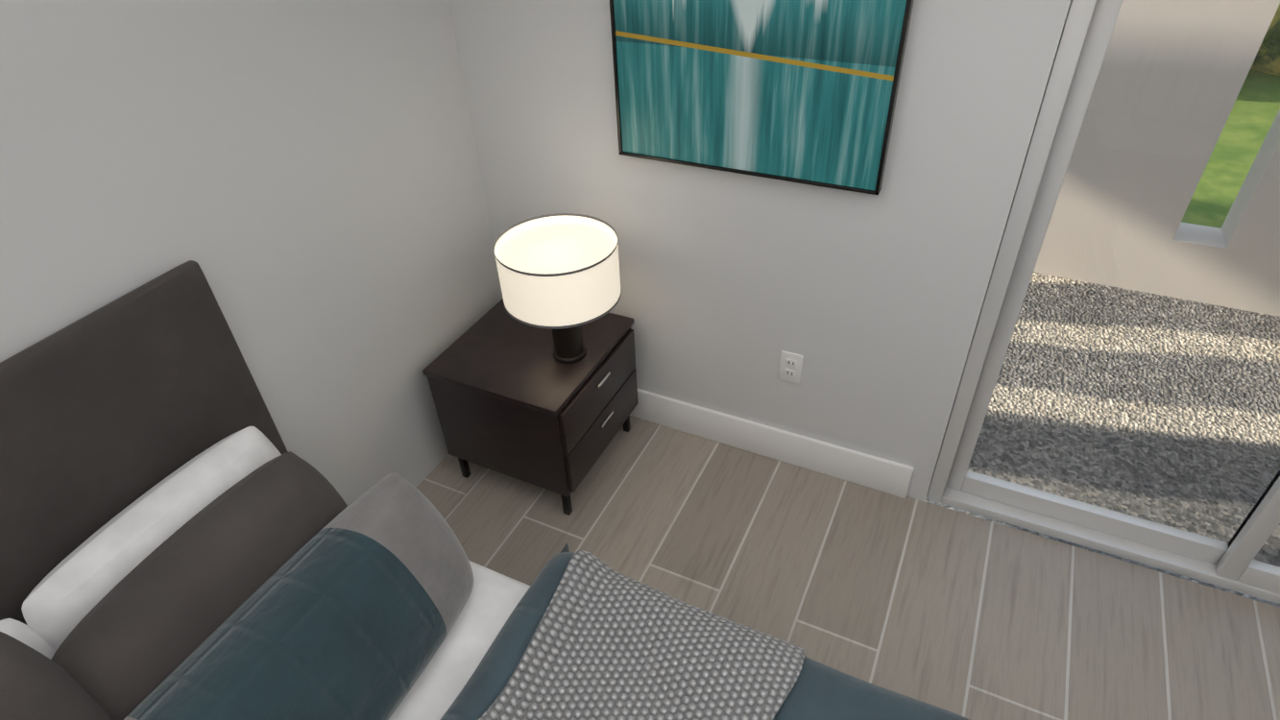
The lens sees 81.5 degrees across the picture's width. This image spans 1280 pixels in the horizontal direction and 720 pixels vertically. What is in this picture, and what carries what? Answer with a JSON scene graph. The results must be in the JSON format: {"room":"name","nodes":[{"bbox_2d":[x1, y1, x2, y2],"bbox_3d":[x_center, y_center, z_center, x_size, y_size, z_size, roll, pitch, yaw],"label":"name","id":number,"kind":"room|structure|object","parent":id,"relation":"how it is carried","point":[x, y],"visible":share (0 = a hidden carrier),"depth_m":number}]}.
{"room":"bedroom","nodes":[
{"label":"bedroom","id":0,"kind":"room"},
{"bbox_2d":[0,0,503,506],"bbox_3d":[-1.306,0.011,1.234,0.120,2.440,3.430,15,41,22],"label":"wall","id":1,"kind":"structure","parent":0,"point":[300,182],"depth_m":1.82},
{"bbox_2d":[448,0,1071,501],"bbox_3d":[1.143,-0.465,1.681,3.720,2.440,0.120,15,41,22],"label":"wall","id":2,"kind":"structure","parent":0,"point":[865,305],"depth_m":2.19},
{"bbox_2d":[609,0,914,194],"bbox_3d":[0.269,-0.789,1.849,0.750,0.675,0.040,15,41,22],"label":"framed painting","id":3,"kind":"object","parent":2,"relation":"attached to","point":[803,91],"visible":1,"depth_m":1.89},
{"bbox_2d":[629,388,913,498],"bbox_3d":[0.190,0.219,2.738,1.560,0.140,0.016,15,41,22],"label":"baseboard","id":4,"kind":"structure","parent":2,"relation":"attached to","point":[877,473],"depth_m":2.58},
{"bbox_2d":[778,350,803,384],"bbox_3d":[0.487,0.025,2.397,0.072,0.116,0.010,15,41,22],"label":"electrical outlet plate","id":5,"kind":"object","parent":2,"relation":"attached to","point":[790,366],"visible":1,"depth_m":2.39},
{"bbox_2d":[926,0,1279,604],"bbox_3d":[1.690,-0.129,1.606,1.676,1.957,0.106,15,41,22],"label":"door","id":6,"kind":"structure","parent":2,"relation":"in","point":[1082,46],"depth_m":2.04},
{"bbox_2d":[416,415,1279,719],"bbox_3d":[1.104,1.902,0.719,5.500,0.100,3.940,15,41,22],"label":"floor","id":7,"kind":"structure","parent":0,"point":[966,615],"depth_m":2.23},
{"bbox_2d":[422,298,638,515],"bbox_3d":[-0.335,0.145,2.575,0.510,0.500,0.516,15,41,22],"label":"nightstand","id":8,"kind":"object","parent":7,"relation":"on","point":[514,398],"visible":0.96,"depth_m":2.37},
{"bbox_2d":[493,213,621,363],"bbox_3d":[-0.233,-0.180,2.247,0.354,0.404,0.354,15,41,22],"label":"table lamp","id":9,"kind":"object","parent":8,"relation":"on","point":[559,275],"visible":1,"depth_m":2.11},
{"bbox_3d":[0.210,1.401,1.308,1.896,0.035,1.550,15,41,22],"label":"shag rug","id":10,"kind":"object","parent":7,"relation":"on","visible":0},
{"bbox_2d":[0,260,970,719],"bbox_3d":[-0.279,0.835,1.124,2.179,1.106,1.533,15,41,22],"label":"bed","id":11,"kind":"object","parent":10,"relation":"on","point":[184,535],"visible":1,"depth_m":1.44},
{"label":"outside","id":12,"kind":"structure","parent":0,"visible":0},
{"bbox_2d":[1181,70,1279,228],"bbox_3d":[22.022,-14.934,21.001,100.000,0.110,58.220,15,41,22],"label":"grass","id":13,"kind":"structure","parent":12,"point":[1265,83],"depth_m":4.74},
{"bbox_2d":[1249,3,1279,75],"bbox_3d":[5.569,-2.871,5.719,15.873,1.583,3.074,15,41,22],"label":"hedge","id":14,"kind":"object","parent":13,"relation":"on","point":[1267,66],"depth_m":5.67},
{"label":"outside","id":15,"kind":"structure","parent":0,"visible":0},
{"bbox_2d":[924,272,1279,607],"bbox_3d":[3.509,0.594,2.332,16.000,0.100,1.660,15,41,22],"label":"gravel","id":16,"kind":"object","parent":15,"point":[1220,422],"depth_m":2.87},
{"bbox_2d":[1033,0,1279,316],"bbox_3d":[0.749,-1.337,2.660,7.870,2.860,1.890,15,41,22],"label":"exterior wall","id":17,"kind":"structure","parent":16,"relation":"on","point":[1272,172],"depth_m":3.17}
]}

